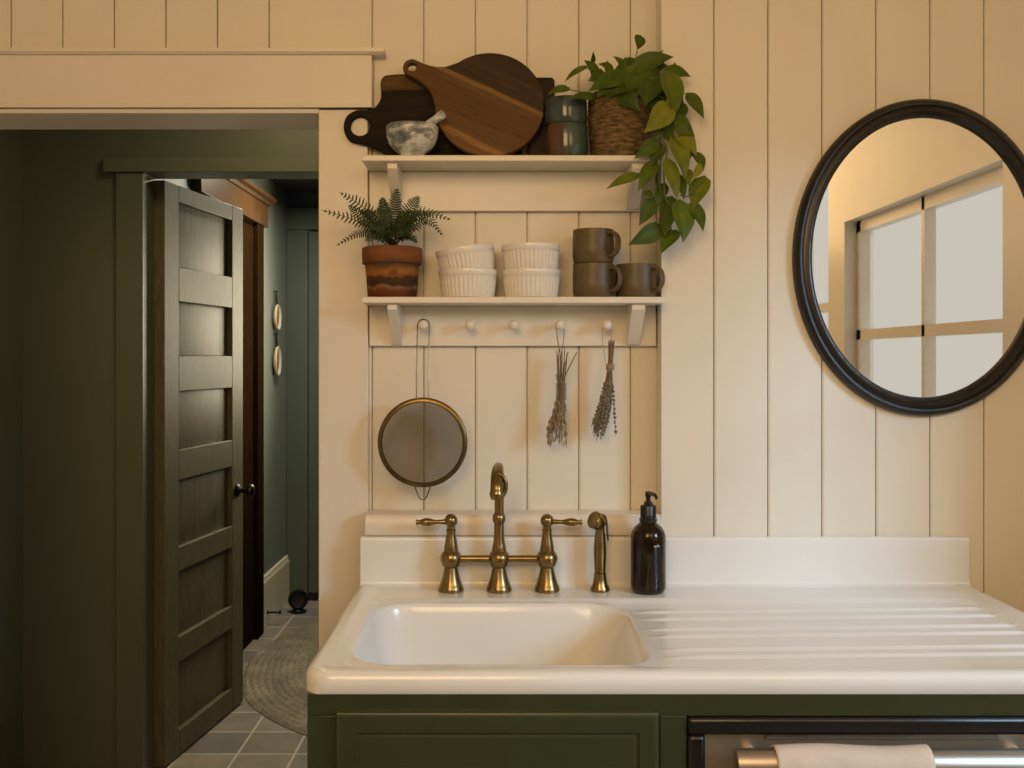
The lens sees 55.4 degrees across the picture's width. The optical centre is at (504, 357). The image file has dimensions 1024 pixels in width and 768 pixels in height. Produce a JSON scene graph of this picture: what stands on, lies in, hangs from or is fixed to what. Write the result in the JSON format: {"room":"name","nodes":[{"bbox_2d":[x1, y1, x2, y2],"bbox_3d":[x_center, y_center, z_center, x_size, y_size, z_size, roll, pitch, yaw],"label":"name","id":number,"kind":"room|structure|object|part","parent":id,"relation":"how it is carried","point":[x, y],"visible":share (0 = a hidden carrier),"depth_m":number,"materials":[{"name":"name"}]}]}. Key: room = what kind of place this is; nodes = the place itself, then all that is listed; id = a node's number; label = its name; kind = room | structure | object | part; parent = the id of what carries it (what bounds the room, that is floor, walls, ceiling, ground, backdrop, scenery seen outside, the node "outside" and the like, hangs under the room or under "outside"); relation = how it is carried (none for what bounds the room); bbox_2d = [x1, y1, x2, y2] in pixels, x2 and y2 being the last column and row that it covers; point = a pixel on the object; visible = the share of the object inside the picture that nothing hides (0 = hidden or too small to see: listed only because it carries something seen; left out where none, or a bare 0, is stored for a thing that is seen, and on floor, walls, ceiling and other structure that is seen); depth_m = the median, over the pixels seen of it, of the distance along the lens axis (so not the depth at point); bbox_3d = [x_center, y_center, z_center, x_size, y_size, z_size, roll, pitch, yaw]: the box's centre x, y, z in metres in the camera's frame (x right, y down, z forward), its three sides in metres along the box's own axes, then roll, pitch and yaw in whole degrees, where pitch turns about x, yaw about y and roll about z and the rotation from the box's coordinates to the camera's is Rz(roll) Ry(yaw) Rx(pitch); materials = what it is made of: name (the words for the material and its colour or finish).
{"room":"kitchen","nodes":[
{"label":"kitchen","id":0,"kind":"room"},
{"bbox_2d":[0,130,22,767],"bbox_3d":[-0.920,0.170,2.845,1.600,2.500,1.070,0,0,0],"label":"wall","id":1,"kind":"structure","parent":0,"point":[11,141],"depth_m":3.20,"materials":[{"name":"green paint"}]},
{"bbox_2d":[23,130,318,767],"bbox_3d":[-0.310,0.170,3.330,2.620,2.500,0.100,0,0,0],"label":"wall","id":2,"kind":"structure","parent":0,"point":[69,201],"depth_m":3.28,"materials":[{"name":"green paint"}]},
{"bbox_2d":[154,180,254,766],"bbox_3d":[-1.109,0.400,3.688,0.114,2.025,0.660,0,0,8],"label":"door","id":3,"kind":"structure","parent":2,"relation":"in","point":[199,490],"depth_m":3.63,"materials":[{"name":"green wood"}]},
{"bbox_3d":[-1.150,1.203,3.694,0.012,0.242,0.450,0,0,8],"label":"panel","id":4,"kind":"part","parent":3,"relation":"part of","materials":[{"name":"brown wood"}]},
{"bbox_3d":[-1.150,0.875,3.694,0.012,0.234,0.450,0,0,8],"label":"panel","id":5,"kind":"part","parent":3,"relation":"part of","materials":[{"name":"brown wood"}]},
{"bbox_3d":[-1.150,0.553,3.694,0.012,0.238,0.450,0,0,8],"label":"panel","id":6,"kind":"part","parent":3,"relation":"part of","materials":[{"name":"brown wood"}]},
{"bbox_3d":[-1.150,0.224,3.694,0.012,0.209,0.450,0,0,8],"label":"panel","id":7,"kind":"part","parent":3,"relation":"part of","materials":[{"name":"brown wood"}]},
{"bbox_3d":[-1.150,-0.104,3.694,0.012,0.193,0.450,0,0,8],"label":"panel","id":8,"kind":"part","parent":3,"relation":"part of","materials":[{"name":"brown wood"}]},
{"bbox_3d":[-1.150,-0.438,3.694,0.012,0.230,0.450,0,0,8],"label":"panel","id":9,"kind":"part","parent":3,"relation":"part of","materials":[{"name":"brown wood"}]},
{"bbox_2d":[103,157,318,767],"bbox_3d":[-0.780,0.375,3.265,1.120,2.090,0.030,0,0,0],"label":"door frame","id":10,"kind":"structure","parent":2,"relation":"attached to","point":[130,176],"depth_m":3.26,"materials":[{"name":"green paint"}]},
{"bbox_2d":[156,179,286,573],"bbox_3d":[-1.330,0.170,4.605,0.100,2.500,2.450,0,0,0],"label":"wall","id":11,"kind":"structure","parent":0,"point":[275,234],"depth_m":5.42,"materials":[{"name":"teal paint"}]},
{"bbox_2d":[191,179,267,639],"bbox_3d":[-1.259,0.312,4.545,0.042,2.215,1.130,0,0,0],"label":"door frame","id":12,"kind":"structure","parent":11,"relation":"attached to","point":[258,230],"depth_m":4.92,"materials":[{"name":"wood"}]},
{"bbox_2d":[243,218,252,649],"bbox_3d":[-1.274,0.367,4.550,0.012,2.095,0.740,0,0,0],"label":"door","id":13,"kind":"structure","parent":11,"relation":"in","point":[247,225],"depth_m":4.81,"materials":[{"name":"brown wood"}]},
{"bbox_2d":[227,179,276,206],"bbox_3d":[-1.241,-0.817,4.548,0.078,0.042,1.195,0,0,0],"label":"trim","id":14,"kind":"structure","parent":11,"relation":"attached to","point":[246,185],"depth_m":4.75,"materials":[{"name":"wood"}]},
{"bbox_2d":[267,610,281,613],"bbox_3d":[-1.224,1.350,5.180,0.076,0.020,0.020,0,0,0],"label":"doorstop","id":15,"kind":"object","parent":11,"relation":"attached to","point":[278,612],"visible":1,"depth_m":5.17,"materials":[{"name":"black metal"}]},
{"bbox_2d":[264,555,288,628],"bbox_3d":[-1.271,1.286,5.402,0.018,0.268,0.655,0,0,0],"label":"baseboard","id":16,"kind":"structure","parent":11,"relation":"attached to","point":[276,580],"depth_m":5.39,"materials":[{"name":"white wood"}]},
{"bbox_2d":[273,333,281,375],"bbox_3d":[-1.265,-0.020,5.400,0.030,0.238,0.124,0,0,0],"label":"wall ornament","id":17,"kind":"object","parent":11,"relation":"attached to","point":[277,360],"visible":1,"depth_m":5.39,"materials":[{"name":"white ceramic"}]},
{"bbox_3d":[-1.269,-0.099,5.400,0.023,0.081,0.047,0,0,0],"label":"hanging cord","id":18,"kind":"part","parent":17,"relation":"part of","materials":[{"name":"black metal"}]},
{"bbox_3d":[-1.257,0.017,5.400,0.008,0.125,0.094,0,0,0],"label":"panel","id":19,"kind":"part","parent":17,"relation":"part of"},
{"bbox_2d":[273,291,281,329],"bbox_3d":[-1.265,-0.264,5.400,0.030,0.218,0.124,0,0,0],"label":"wall ornament","id":20,"kind":"object","parent":11,"relation":"attached to","point":[277,317],"visible":1,"depth_m":5.39,"materials":[{"name":"white ceramic"}]},
{"bbox_3d":[-1.269,-0.333,5.400,0.023,0.080,0.047,0,0,0],"label":"hanging cord","id":21,"kind":"part","parent":20,"relation":"part of","materials":[{"name":"black metal"}]},
{"bbox_3d":[-1.257,-0.227,5.400,0.008,0.109,0.094,0,0,0],"label":"panel","id":22,"kind":"part","parent":20,"relation":"part of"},
{"bbox_2d":[156,600,318,767],"bbox_3d":[-0.250,1.450,2.080,3.300,0.060,8.200,0,0,0],"label":"floor","id":23,"kind":"structure","parent":0,"point":[244,737],"depth_m":3.64,"materials":[{"name":"tile"}]},
{"bbox_2d":[243,620,318,734],"bbox_3d":[-0.300,1.413,4.604,1.791,0.012,2.152,0,0,0],"label":"rug","id":24,"kind":"object","parent":23,"relation":"on","point":[274,679],"visible":0.06,"depth_m":4.31,"materials":[{"name":"fabric"}]},
{"bbox_2d":[288,589,307,613],"bbox_3d":[-1.155,1.356,5.450,0.112,0.127,0.090,0,0,-12],"label":"doorstop","id":25,"kind":"object","parent":23,"relation":"on","point":[298,598],"visible":1,"depth_m":5.43,"materials":[{"name":"black metal"}]},
{"bbox_2d":[307,692,1023,767],"bbox_3d":[0.345,0.970,1.793,1.302,0.900,0.604,0,0,0],"label":"base cabinet","id":26,"kind":"object","parent":23,"relation":"on","point":[344,730],"visible":0.66,"depth_m":1.49,"materials":[{"name":"green paint"}]},
{"bbox_3d":[-0.011,0.906,1.500,0.497,0.728,0.019,0,0,0],"label":"cabinet door","id":27,"kind":"part","parent":26,"relation":"part of","materials":[{"name":"green paint"}]},
{"bbox_2d":[306,536,1023,693],"bbox_3d":[0.342,0.538,1.806,1.316,0.306,0.604,0,0,0],"label":"sink","id":28,"kind":"object","parent":26,"relation":"in","point":[733,614],"visible":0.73,"depth_m":1.95,"materials":[{"name":"white ceramic"}]},
{"bbox_2d":[416,462,581,593],"bbox_3d":[-0.013,0.352,1.996,0.350,0.278,0.181,0,0,0],"label":"bridge faucet","id":29,"kind":"object","parent":28,"relation":"on","point":[451,558],"visible":1,"depth_m":2.05,"materials":[{"name":"gold metal"}]},
{"bbox_3d":[-0.144,0.343,2.060,0.088,0.028,0.028,0,0,0],"label":"lever","id":30,"kind":"part","parent":29,"relation":"part of","materials":[{"name":"gold metal"}]},
{"bbox_2d":[489,489,503,499],"bbox_3d":[-0.016,0.268,1.920,0.028,0.021,0.028,0,0,0],"label":"outlet","id":31,"kind":"object","parent":29,"relation":"attached to","point":[495,494],"depth_m":1.91,"materials":[{"name":"gold metal"}]},
{"bbox_3d":[-0.015,0.270,1.989,0.027,0.115,0.163,0,0,0],"label":"spout","id":32,"kind":"part","parent":29,"relation":"part of","materials":[{"name":"gold metal"}]},
{"bbox_3d":[-0.013,0.408,2.060,0.054,0.166,0.054,0,0,0],"label":"post","id":33,"kind":"part","parent":29,"relation":"part of","materials":[{"name":"gold metal"}]},
{"bbox_3d":[0.119,0.343,2.060,0.088,0.028,0.028,0,0,0],"label":"lever","id":34,"kind":"part","parent":29,"relation":"part of","materials":[{"name":"gold metal"}]},
{"bbox_2d":[587,511,609,592],"bbox_3d":[0.198,0.407,2.058,0.047,0.168,0.041,0,0,-35],"label":"sprayer","id":35,"kind":"object","parent":28,"relation":"on","point":[597,521],"visible":1,"depth_m":2.05,"materials":[{"name":"gold metal"}]},
{"bbox_3d":[0.201,0.404,2.060,0.027,0.099,0.027,0,0,0],"label":"spray handle","id":36,"kind":"part","parent":35,"relation":"part of","materials":[{"name":"gold metal"}]},
{"bbox_2d":[631,491,665,594],"bbox_3d":[0.301,0.385,2.050,0.074,0.212,0.077,0,0,0],"label":"soap bottle","id":37,"kind":"object","parent":28,"relation":"on","point":[648,538],"visible":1,"depth_m":2.02,"materials":[{"name":"brown glass"}]},
{"bbox_2d":[687,716,1023,767],"bbox_3d":[0.586,0.988,1.741,0.608,0.865,0.574,0,0,0],"label":"dishwasher","id":38,"kind":"object","parent":23,"relation":"on","point":[712,741],"visible":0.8,"depth_m":1.50,"materials":[{"name":"silver metal"}]},
{"bbox_2d":[770,743,935,767],"bbox_3d":[0.523,0.750,1.470,0.246,0.332,0.073,0,0,0],"label":"dish towel","id":39,"kind":"object","parent":38,"relation":"hanging from","point":[797,755],"visible":0.98,"depth_m":1.46,"materials":[{"name":"fabric"}]},
{"bbox_3d":[0.586,0.941,1.774,0.553,0.718,0.508,0,0,0],"label":"door panel","id":40,"kind":"part","parent":38,"relation":"part of","materials":[{"name":"silver metal"}]},
{"bbox_2d":[269,179,318,192],"bbox_3d":[-0.310,-1.025,4.070,2.820,0.110,3.520,0,0,0],"label":"ceiling","id":41,"kind":"structure","parent":0,"point":[288,185],"depth_m":5.49,"materials":[{"name":"paint"}]},
{"bbox_2d":[287,193,318,599],"bbox_3d":[-0.140,0.170,5.780,2.480,2.500,0.100,0,0,0],"label":"wall","id":42,"kind":"structure","parent":0,"point":[293,199],"depth_m":5.73,"materials":[{"name":"teal paint"}]},
{"bbox_2d":[286,207,318,594],"bbox_3d":[-0.740,0.270,5.715,1.079,2.300,0.030,0,0,0],"label":"door frame","id":43,"kind":"structure","parent":42,"relation":"attached to","point":[299,220],"depth_m":5.71,"materials":[{"name":"teal paint"}]},
{"bbox_2d":[308,231,318,598],"bbox_3d":[-0.743,0.333,5.718,0.815,2.150,0.022,0,0,0],"label":"door","id":44,"kind":"structure","parent":42,"relation":"in","point":[313,593],"depth_m":5.72,"materials":[{"name":"teal paint"}]},
{"bbox_2d":[0,0,656,509],"bbox_3d":[-0.250,0.110,2.245,3.300,2.620,0.130,0,0,0],"label":"wall","id":45,"kind":"structure","parent":0,"point":[504,397],"depth_m":2.18,"materials":[{"name":"beige paint"}]},
{"bbox_2d":[0,55,373,648],"bbox_3d":[-0.819,0.376,2.228,1.052,2.088,0.165,0,0,0],"label":"door frame","id":46,"kind":"structure","parent":45,"relation":"attached to","point":[343,318],"depth_m":2.16,"materials":[{"name":"beige paint"}]},
{"bbox_2d":[0,48,385,58],"bbox_3d":[-0.818,-0.674,2.159,1.104,0.012,0.042,0,0,0],"label":"trim","id":47,"kind":"structure","parent":45,"relation":"attached to","point":[377,53],"depth_m":2.14,"materials":[{"name":"beige paint"}]},
{"bbox_2d":[361,155,663,211],"bbox_3d":[0.016,-0.376,2.115,0.637,0.101,0.127,0,0,0],"label":"wall shelf","id":48,"kind":"object","parent":45,"relation":"attached to","point":[442,183],"visible":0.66,"depth_m":2.16,"materials":[{"name":"white paint"}]},
{"bbox_2d":[386,121,437,154],"bbox_3d":[-0.199,-0.461,2.092,0.112,0.069,0.112,0,0,0],"label":"mortar","id":49,"kind":"object","parent":48,"relation":"on","point":[404,137],"visible":0.86,"depth_m":2.05,"materials":[{"name":"grey stone"}]},
{"bbox_2d":[426,110,445,124],"bbox_3d":[-0.170,-0.493,2.078,0.090,0.067,0.026,0,0,11],"label":"pestle","id":50,"kind":"object","parent":49,"relation":"in","point":[440,115],"visible":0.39,"depth_m":2.07,"materials":[{"name":"grey stone"}]},
{"bbox_2d":[344,74,521,154],"bbox_3d":[-0.158,-0.537,2.155,0.394,0.219,0.032,0,0,0],"label":"paddle cutting board","id":51,"kind":"object","parent":48,"relation":"on","point":[403,98],"visible":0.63,"depth_m":2.15,"materials":[{"name":"brown wood"}]},
{"bbox_2d":[403,53,544,154],"bbox_3d":[-0.069,-0.549,2.123,0.309,0.237,0.056,0,0,1],"label":"round cutting board","id":52,"kind":"object","parent":48,"relation":"on","point":[491,103],"visible":0.89,"depth_m":2.11,"materials":[{"name":"brown wood"}]},
{"bbox_2d":[528,78,553,154],"bbox_3d":[0.080,-0.524,2.156,0.059,0.192,0.025,0,0,0],"label":"rectangular cutting board","id":53,"kind":"object","parent":48,"relation":"on","point":[537,146],"visible":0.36,"depth_m":2.15,"materials":[{"name":"brown wood"}]},
{"bbox_2d":[546,122,587,154],"bbox_3d":[0.133,-0.463,2.106,0.091,0.072,0.091,0,0,0],"label":"cup","id":54,"kind":"object","parent":48,"relation":"on","point":[562,138],"visible":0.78,"depth_m":2.07,"materials":[{"name":"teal ceramic"}]},
{"bbox_2d":[545,95,586,125],"bbox_3d":[0.132,-0.528,2.106,0.091,0.057,0.091,0,0,0],"label":"cup","id":55,"kind":"object","parent":54,"relation":"on","point":[561,108],"visible":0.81,"depth_m":2.07,"materials":[{"name":"ceramic"}]},
{"bbox_2d":[588,88,650,154],"bbox_3d":[0.247,-0.497,2.110,0.137,0.140,0.137,0,0,0],"label":"basket","id":56,"kind":"object","parent":48,"relation":"on","point":[618,118],"depth_m":2.05,"materials":[{"name":"brown wicker"}]},
{"bbox_2d":[547,35,710,253],"bbox_3d":[0.270,-0.456,2.087,0.335,0.480,0.168,0,0,14],"label":"pothos","id":57,"kind":"object","parent":48,"relation":"on","point":[621,119],"visible":0.93,"depth_m":2.04,"materials":[{"name":"plant"}]},
{"bbox_2d":[361,297,664,345],"bbox_3d":[0.017,-0.078,2.115,0.638,0.102,0.127,0,0,0],"label":"wall shelf","id":58,"kind":"object","parent":45,"relation":"attached to","point":[454,321],"visible":1,"depth_m":2.16,"materials":[{"name":"white paint"}]},
{"bbox_2d":[322,189,450,296],"bbox_3d":[-0.250,-0.249,2.102,0.280,0.240,0.156,0,0,0],"label":"potted fern","id":59,"kind":"object","parent":58,"relation":"on","point":[391,270],"visible":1,"depth_m":2.06,"materials":[{"name":"green plant"}]},
{"bbox_2d":[362,245,422,296],"bbox_3d":[-0.244,-0.183,2.111,0.130,0.108,0.130,0,0,0],"label":"terracotta pot","id":60,"kind":"object","parent":59,"relation":"attached to","point":[391,270],"depth_m":2.06,"materials":[{"name":"orange ceramic"}]},
{"bbox_2d":[378,319,467,499],"bbox_3d":[-0.178,0.111,2.128,0.194,0.394,0.056,0,0,0],"label":"sieve","id":61,"kind":"object","parent":58,"relation":"hanging from","point":[424,440],"visible":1,"depth_m":2.14,"materials":[{"name":"brown metal"}]},
{"bbox_2d":[383,402,462,481],"bbox_3d":[-0.178,0.182,2.134,0.174,0.174,0.044,0,0,0],"label":"bowl","id":62,"kind":"object","parent":61,"relation":"on","point":[423,441],"depth_m":2.14,"materials":[{"name":"metal"}]},
{"bbox_2d":[438,268,497,296],"bbox_3d":[-0.080,-0.159,2.114,0.129,0.061,0.129,0,0,0],"label":"ramekin","id":63,"kind":"object","parent":58,"relation":"on","point":[454,282],"visible":0.79,"depth_m":2.06,"materials":[{"name":"white ceramic"}]},
{"bbox_2d":[435,243,493,268],"bbox_3d":[-0.087,-0.209,2.111,0.128,0.077,0.128,0,0,21],"label":"ramekin","id":64,"kind":"object","parent":63,"relation":"on","point":[475,255],"visible":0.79,"depth_m":2.06,"materials":[{"name":"white ceramic"}]},
{"bbox_2d":[502,268,560,296],"bbox_3d":[0.057,-0.159,2.114,0.132,0.061,0.132,0,0,-34],"label":"ramekin","id":65,"kind":"object","parent":58,"relation":"on","point":[517,282],"visible":0.83,"depth_m":2.06,"materials":[{"name":"white ceramic"}]},
{"bbox_2d":[501,242,559,268],"bbox_3d":[0.056,-0.214,2.113,0.129,0.062,0.129,0,0,-18],"label":"ramekin","id":66,"kind":"object","parent":65,"relation":"on","point":[522,254],"visible":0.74,"depth_m":2.06,"materials":[{"name":"white ceramic"}]},
{"bbox_2d":[546,329,576,447],"bbox_3d":[0.124,0.060,2.127,0.067,0.276,0.041,0,0,0],"label":"herb bundle","id":67,"kind":"object","parent":58,"relation":"hanging from","point":[559,411],"visible":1,"depth_m":2.12,"materials":[{"name":"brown plant"}]},
{"bbox_2d":[573,263,622,296],"bbox_3d":[0.195,-0.166,2.105,0.090,0.074,0.109,0,0,-17],"label":"mug","id":68,"kind":"object","parent":58,"relation":"on","point":[589,279],"visible":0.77,"depth_m":2.07,"materials":[{"name":"brown ceramic"}]},
{"bbox_2d":[573,228,620,263],"bbox_3d":[0.193,-0.240,2.105,0.090,0.074,0.109,0,0,-12],"label":"mug","id":69,"kind":"object","parent":68,"relation":"on","point":[590,245],"visible":0.94,"depth_m":2.07,"materials":[{"name":"brown ceramic"}]},
{"bbox_3d":[0.231,-0.242,2.073,0.016,0.057,0.032,0,0,-44],"label":"handle","id":70,"kind":"part","parent":69,"relation":"part of","materials":[{"name":"brown ceramic"}]},
{"bbox_3d":[0.236,-0.168,2.077,0.032,0.057,0.016,0,0,40],"label":"handle","id":71,"kind":"part","parent":68,"relation":"part of","materials":[{"name":"brown ceramic"}]},
{"bbox_2d":[591,328,616,440],"bbox_3d":[0.216,0.051,2.128,0.058,0.259,0.033,0,0,0],"label":"herb bundle","id":72,"kind":"object","parent":58,"relation":"hanging from","point":[608,387],"visible":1,"depth_m":2.12,"materials":[{"name":"green plant"}]},
{"bbox_2d":[615,263,664,296],"bbox_3d":[0.287,-0.166,2.113,0.090,0.074,0.109,0,0,-14],"label":"mug","id":73,"kind":"object","parent":58,"relation":"on","point":[639,279],"visible":0.84,"depth_m":2.08,"materials":[{"name":"brown ceramic"}]},
{"bbox_3d":[0.326,-0.168,2.082,0.032,0.057,0.016,0,0,44],"label":"handle","id":74,"kind":"part","parent":73,"relation":"part of","materials":[{"name":"brown ceramic"}]},
{"bbox_2d":[365,510,660,535],"bbox_3d":[0.018,0.361,2.142,0.640,0.046,0.072,0,0,0],"label":"ledge","id":75,"kind":"object","parent":45,"relation":"attached to","point":[377,522],"visible":0.79,"depth_m":2.11,"materials":[{"name":"beige paint"}]},
{"bbox_2d":[657,0,1023,611],"bbox_3d":[0.869,0.110,2.144,1.062,2.620,0.068,0,0,0],"label":"wall","id":76,"kind":"structure","parent":0,"point":[757,435],"depth_m":2.11,"materials":[{"name":"beige paint"}]},
{"bbox_2d":[792,99,1023,415],"bbox_3d":[0.901,-0.216,2.098,0.562,0.683,0.023,0,0,0],"label":"mirror","id":77,"kind":"object","parent":76,"relation":"attached to","point":[908,245],"visible":1,"depth_m":2.10,"materials":[{"name":"black mirror"}]}
]}

